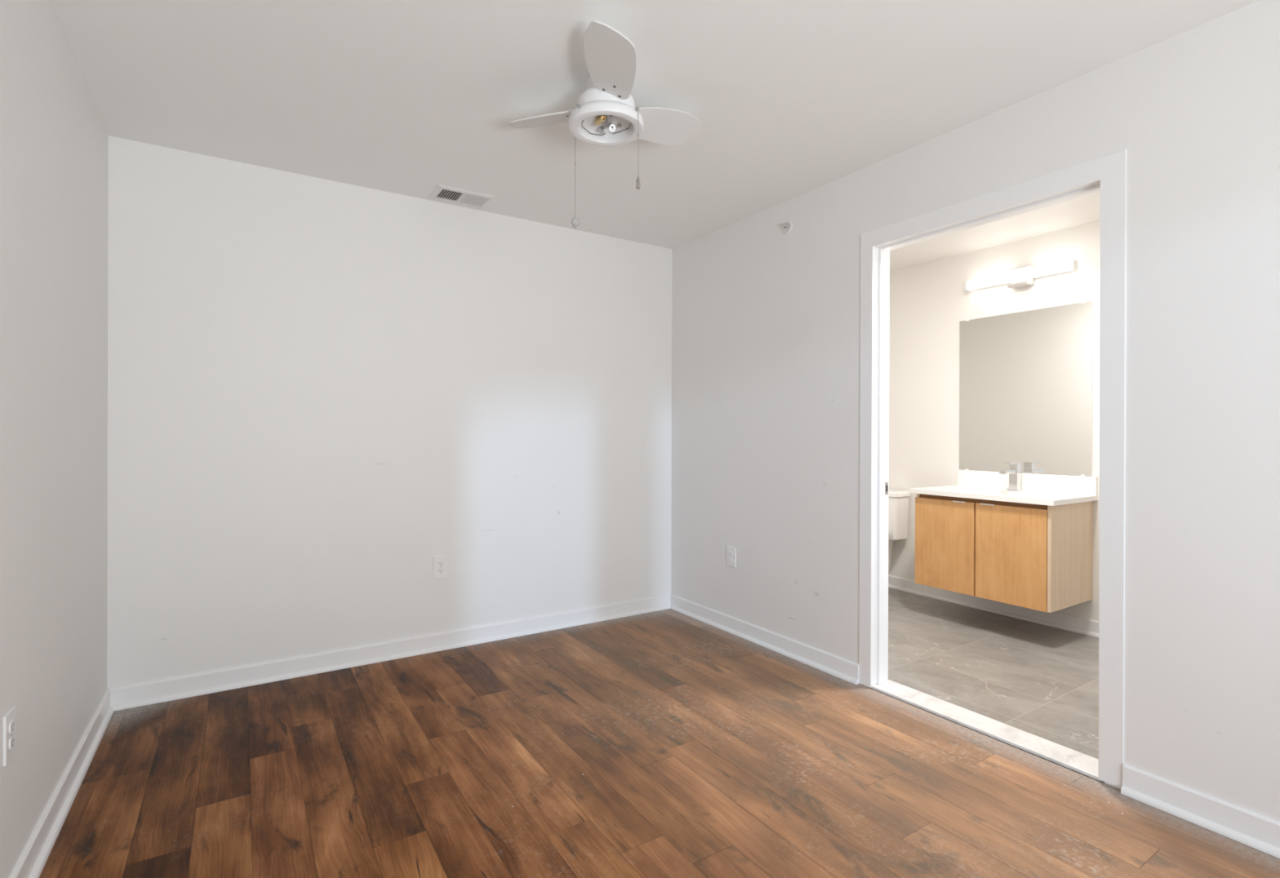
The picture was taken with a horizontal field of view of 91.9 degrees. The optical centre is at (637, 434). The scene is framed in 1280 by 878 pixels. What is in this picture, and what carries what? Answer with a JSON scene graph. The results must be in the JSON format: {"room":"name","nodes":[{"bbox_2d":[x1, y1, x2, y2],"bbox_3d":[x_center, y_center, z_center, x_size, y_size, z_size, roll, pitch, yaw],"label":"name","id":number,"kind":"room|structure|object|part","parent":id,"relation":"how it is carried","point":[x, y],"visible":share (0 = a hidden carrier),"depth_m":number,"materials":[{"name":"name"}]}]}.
{"room":"empty bedroom","nodes":[
{"label":"empty bedroom","id":0,"kind":"room"},
{"bbox_2d":[0,0,107,877],"bbox_3d":[-0.860,-0.040,0.353,0.120,2.540,5.563,0,0,-33],"label":"wall","id":1,"kind":"structure","parent":0,"point":[54,136],"depth_m":1.78,"materials":[{"name":"paint"}]},
{"bbox_2d":[2,705,15,767],"bbox_3d":[-1.523,0.730,1.504,0.009,0.119,0.078,0,0,-33],"label":"wall outlet","id":2,"kind":"object","parent":1,"relation":"attached to","point":[9,719],"visible":1,"depth_m":1.49,"materials":[{"name":"white plastic"}]},
{"bbox_2d":[8,735,14,750],"bbox_3d":[-1.521,0.750,1.506,0.004,0.027,0.034,0,0,-33],"label":"receptacle","id":3,"kind":"object","parent":2,"relation":"attached to","point":[11,738],"depth_m":1.50,"materials":[{"name":"grey plastic"}]},
{"bbox_2d":[8,720,14,734],"bbox_3d":[-1.521,0.711,1.506,0.004,0.027,0.034,0,0,-33],"label":"receptacle","id":4,"kind":"object","parent":2,"relation":"attached to","point":[11,722],"depth_m":1.50,"materials":[{"name":"grey plastic"}]},
{"bbox_2d":[9,688,114,877],"bbox_3d":[-0.801,1.134,0.395,0.027,0.091,5.323,0,0,-33],"label":"baseboard","id":5,"kind":"structure","parent":1,"relation":"attached to","point":[31,864],"depth_m":1.91,"materials":[{"name":"white wood"}]},
{"bbox_2d":[106,135,671,688],"bbox_3d":[-1.037,-0.045,3.471,2.946,2.540,0.120,0,0,-33],"label":"wall","id":6,"kind":"structure","parent":0,"point":[321,392],"depth_m":3.16,"materials":[{"name":"paint"}]},
{"bbox_2d":[108,594,671,711],"bbox_3d":[-1.001,1.129,3.411,2.946,0.091,0.027,0,0,-33],"label":"baseboard","id":7,"kind":"structure","parent":6,"relation":"attached to","point":[131,696],"depth_m":3.15,"materials":[{"name":"white wood"}]},
{"bbox_2d":[433,555,448,578],"bbox_3d":[-1.070,0.724,3.377,0.078,0.119,0.009,0,0,-33],"label":"wall outlet","id":8,"kind":"object","parent":6,"relation":"attached to","point":[440,563],"visible":1,"depth_m":3.37,"materials":[{"name":"white plastic"}]},
{"bbox_2d":[437,568,444,573],"bbox_3d":[-1.069,0.743,3.375,0.034,0.027,0.004,0,0,-33],"label":"receptacle","id":9,"kind":"object","parent":8,"relation":"attached to","point":[440,571],"depth_m":3.37,"materials":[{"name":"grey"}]},
{"bbox_2d":[437,561,444,566],"bbox_3d":[-1.069,0.704,3.375,0.034,0.027,0.004,0,0,-33],"label":"receptacle","id":10,"kind":"object","parent":8,"relation":"attached to","point":[439,563],"depth_m":3.37,"materials":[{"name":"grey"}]},
{"bbox_2d":[48,0,1257,271],"bbox_3d":[1.156,-1.306,1.686,4.948,0.100,5.640,0,0,-33],"label":"ceiling","id":11,"kind":"structure","parent":0,"point":[791,99],"depth_m":2.24,"materials":[{"name":"paint"}]},
{"bbox_2d":[427,183,494,208],"bbox_3d":[-0.934,-1.260,3.290,0.296,0.009,0.216,0,0,-33],"label":"ceiling vent","id":12,"kind":"object","parent":11,"relation":"in","point":[443,193],"visible":1,"depth_m":3.27,"materials":[{"name":"white metal"}]},
{"bbox_2d":[508,20,702,228],"bbox_3d":[-0.045,-1.006,2.242,0.666,0.506,0.737,0,0,-33],"label":"ceiling fan","id":13,"kind":"object","parent":11,"relation":"hanging from","point":[606,114],"visible":1,"depth_m":2.13,"materials":[{"name":"white metal"}]},
{"bbox_3d":[-0.338,-1.169,2.302,0.315,0.067,0.164,0,0,25],"label":"blade","id":14,"kind":"part","parent":13,"relation":"part of","materials":[{"name":"white"}]},
{"bbox_3d":[-0.227,-0.777,2.262,0.031,0.046,0.032,0,0,-33],"label":"chain knob","id":15,"kind":"part","parent":13,"relation":"part of","materials":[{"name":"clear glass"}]},
{"bbox_3d":[-0.226,-0.958,2.262,0.005,0.325,0.005,0,0,3],"label":"pull chain","id":16,"kind":"part","parent":13,"relation":"part of","materials":[{"name":"silver metal"}]},
{"bbox_2d":[594,115,605,125],"bbox_3d":[-0.128,-1.104,2.170,0.025,0.036,0.065,0,0,-22],"label":"socket","id":17,"kind":"object","parent":13,"relation":"attached to","point":[598,119],"depth_m":2.17,"materials":[{"name":"gold metal"}]},
{"bbox_2d":[603,124,615,133],"bbox_3d":[-0.098,-1.095,2.214,0.027,0.045,0.069,0,0,-21],"label":"socket","id":18,"kind":"object","parent":13,"relation":"attached to","point":[607,129],"depth_m":2.20,"materials":[{"name":"white ceramic"}]},
{"bbox_3d":[-0.085,-1.168,1.946,0.164,0.067,0.315,0,0,-5],"label":"blade","id":19,"kind":"part","parent":13,"relation":"part of","materials":[{"name":"white"}]},
{"bbox_3d":[0.004,-1.001,2.117,0.005,0.237,0.005,0,0,-33],"label":"pull chain","id":20,"kind":"part","parent":13,"relation":"part of","materials":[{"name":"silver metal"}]},
{"bbox_3d":[0.004,-0.863,2.118,0.017,0.046,0.017,0,0,-33],"label":"chain knob","id":21,"kind":"part","parent":13,"relation":"part of","materials":[{"name":"silver metal"}]},
{"bbox_3d":[0.097,-1.168,2.344,0.318,0.067,0.164,0,0,-33],"label":"blade","id":22,"kind":"part","parent":13,"relation":"part of","materials":[{"name":"white"}]},
{"bbox_2d":[39,608,1279,877],"bbox_3d":[0.432,1.183,1.185,2.957,0.001,5.322,0,0,-33],"label":"floor","id":23,"kind":"structure","parent":0,"point":[278,830],"depth_m":2.09,"materials":[{"name":"brown wood"}]},
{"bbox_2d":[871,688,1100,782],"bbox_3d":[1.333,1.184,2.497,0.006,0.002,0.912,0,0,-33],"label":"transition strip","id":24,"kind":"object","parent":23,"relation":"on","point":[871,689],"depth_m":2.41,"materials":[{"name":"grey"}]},
{"bbox_2d":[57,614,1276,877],"bbox_3d":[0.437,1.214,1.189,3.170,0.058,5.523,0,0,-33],"label":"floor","id":25,"kind":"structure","parent":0,"point":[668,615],"depth_m":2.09,"materials":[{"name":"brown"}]},
{"bbox_2d":[871,680,1100,781],"bbox_3d":[1.393,1.180,2.536,0.137,0.016,0.912,0,0,-33],"label":"threshold","id":26,"kind":"object","parent":25,"relation":"on","point":[1079,762],"visible":0.76,"depth_m":2.46,"materials":[{"name":"white stone"}]},
{"bbox_2d":[671,0,1279,822],"bbox_3d":[1.724,-0.034,2.009,0.125,2.540,5.563,0,0,-33],"label":"wall","id":27,"kind":"structure","parent":0,"point":[766,321],"depth_m":2.03,"materials":[{"name":"paint"}]},
{"bbox_2d":[726,546,735,568],"bbox_3d":[0.561,0.730,3.697,0.009,0.119,0.078,0,0,-33],"label":"wall outlet","id":28,"kind":"object","parent":27,"relation":"attached to","point":[731,551],"visible":1,"depth_m":3.69,"materials":[{"name":"white plastic"}]},
{"bbox_2d":[670,594,859,684],"bbox_3d":[0.632,1.133,3.568,0.027,0.091,1.525,0,0,-33],"label":"baseboard","id":29,"kind":"structure","parent":27,"relation":"attached to","point":[844,669],"depth_m":3.39,"materials":[{"name":"white wood"}]},
{"bbox_2d":[782,220,792,234],"bbox_3d":[0.796,-1.112,3.318,0.028,0.072,0.072,0,0,-33],"label":"sprinkler","id":30,"kind":"object","parent":27,"relation":"attached to","point":[787,227],"visible":1,"depth_m":3.31,"materials":[{"name":"white metal"}]},
{"bbox_2d":[858,149,1126,789],"bbox_3d":[1.390,0.116,2.527,0.133,2.127,1.043,0,0,-33],"label":"door frame","id":31,"kind":"structure","parent":27,"relation":"attached to","point":[1110,169],"depth_m":2.26,"materials":[{"name":"white wood"}]},
{"bbox_3d":[1.184,0.256,2.938,0.020,0.058,0.002,0,0,-33],"label":"strike plate","id":32,"kind":"part","parent":31,"relation":"part of","materials":[{"name":"silver metal"}]},
{"bbox_2d":[1120,764,1279,858],"bbox_3d":[2.349,1.143,0.888,0.027,0.091,2.755,0,0,-33],"label":"baseboard","id":33,"kind":"structure","parent":27,"relation":"attached to","point":[1255,831],"depth_m":1.87,"materials":[{"name":"white wood"}]},
{"bbox_2d":[888,587,1098,759],"bbox_3d":[1.889,1.214,3.472,1.738,0.060,3.400,0,0,-33],"label":"floor","id":34,"kind":"structure","parent":0,"point":[1041,681],"depth_m":3.16,"materials":[{"name":"grey tile"}]},
{"bbox_2d":[888,489,911,571],"bbox_3d":[1.655,0.800,4.614,0.673,0.754,0.436,0,0,-33],"label":"toilet","id":35,"kind":"object","parent":34,"relation":"on","point":[899,500],"visible":0.13,"depth_m":4.56,"materials":[{"name":"white ceramic"}]},
{"bbox_3d":[1.854,0.620,4.741,0.190,0.320,0.416,0,0,-33],"label":"tank","id":36,"kind":"part","parent":35,"relation":"part of","materials":[{"name":"white ceramic"}]},
{"bbox_3d":[1.853,0.442,4.740,0.206,0.036,0.436,0,0,-33],"label":"tank lid","id":37,"kind":"part","parent":35,"relation":"part of","materials":[{"name":"white ceramic"}]},
{"bbox_2d":[888,220,1100,621],"bbox_3d":[2.591,-0.035,3.917,0.120,2.540,3.440,0,0,-33],"label":"wall","id":38,"kind":"structure","parent":0,"point":[928,302],"depth_m":4.41,"materials":[{"name":"paint"}]},
{"bbox_2d":[888,575,1098,638],"bbox_3d":[2.526,1.139,3.879,0.027,0.091,3.200,0,0,-33],"label":"baseboard","id":39,"kind":"structure","parent":38,"relation":"attached to","point":[1080,625],"depth_m":4.06,"materials":[{"name":"white wood"}]},
{"bbox_2d":[915,493,1093,613],"bbox_3d":[2.250,0.680,3.851,0.524,0.590,0.808,0,0,-33],"label":"bathroom vanity","id":40,"kind":"object","parent":38,"relation":"attached to","point":[1038,557],"visible":0.94,"depth_m":3.60,"materials":[{"name":"brown wood"}]},
{"bbox_3d":[1.930,0.693,3.894,0.019,0.562,0.386,0,0,-33],"label":"cabinet door","id":41,"kind":"part","parent":40,"relation":"part of","materials":[{"name":"brown wood"}]},
{"bbox_3d":[2.073,0.414,3.661,0.020,0.008,0.082,0,0,-33],"label":"edge pull","id":42,"kind":"part","parent":40,"relation":"part of","materials":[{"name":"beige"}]},
{"bbox_2d":[908,470,1097,506],"bbox_3d":[2.241,0.383,3.846,0.545,0.273,0.860,0,0,-33],"label":"countertop","id":43,"kind":"structure","parent":40,"relation":"on","point":[1051,490],"depth_m":3.83,"materials":[{"name":"white stone"}]},
{"bbox_2d":[999,462,1022,491],"bbox_3d":[2.344,0.268,3.894,0.180,0.178,0.064,0,0,-33],"label":"bathroom faucet","id":44,"kind":"object","parent":43,"relation":"on","point":[1014,474],"visible":1,"depth_m":3.90,"materials":[{"name":"silver metal"}]},
{"bbox_3d":[2.322,0.236,3.880,0.128,0.026,0.042,0,0,-33],"label":"spout","id":45,"kind":"part","parent":44,"relation":"part of","materials":[{"name":"silver metal"}]},
{"bbox_3d":[2.362,0.197,3.905,0.123,0.037,0.050,0,0,-33],"label":"lever handle","id":46,"kind":"part","parent":44,"relation":"part of","materials":[{"name":"silver metal"}]},
{"bbox_3d":[2.145,0.694,3.560,0.019,0.562,0.390,0,0,-33],"label":"cabinet door","id":47,"kind":"part","parent":40,"relation":"part of","materials":[{"name":"brown wood"}]},
{"bbox_3d":[2.467,0.680,3.522,0.513,0.587,0.018,0,0,-33],"label":"panel","id":48,"kind":"part","parent":40,"relation":"part of","materials":[{"name":"brown wood"}]},
{"bbox_2d":[964,259,1077,291],"bbox_3d":[2.442,-1.007,3.960,0.089,0.127,0.654,0,0,-33],"label":"vanity light","id":49,"kind":"object","parent":38,"relation":"attached to","point":[1024,276],"visible":1,"depth_m":3.92,"materials":[{"name":"white"}]},
{"bbox_2d":[959,300,1092,476],"bbox_3d":[2.467,-0.272,3.988,0.012,1.049,0.799,0,0,-33],"label":"wall mirror","id":50,"kind":"object","parent":38,"relation":"attached to","point":[1025,377],"visible":0.99,"depth_m":3.94,"materials":[{"name":"silver mirror"}]},
{"bbox_2d":[957,470,1097,495],"bbox_3d":[2.469,0.302,3.978,0.019,0.110,0.832,0,0,-33],"label":"backsplash","id":51,"kind":"structure","parent":38,"relation":"attached to","point":[1065,484],"depth_m":3.89,"materials":[{"name":"white stone"}]}
]}

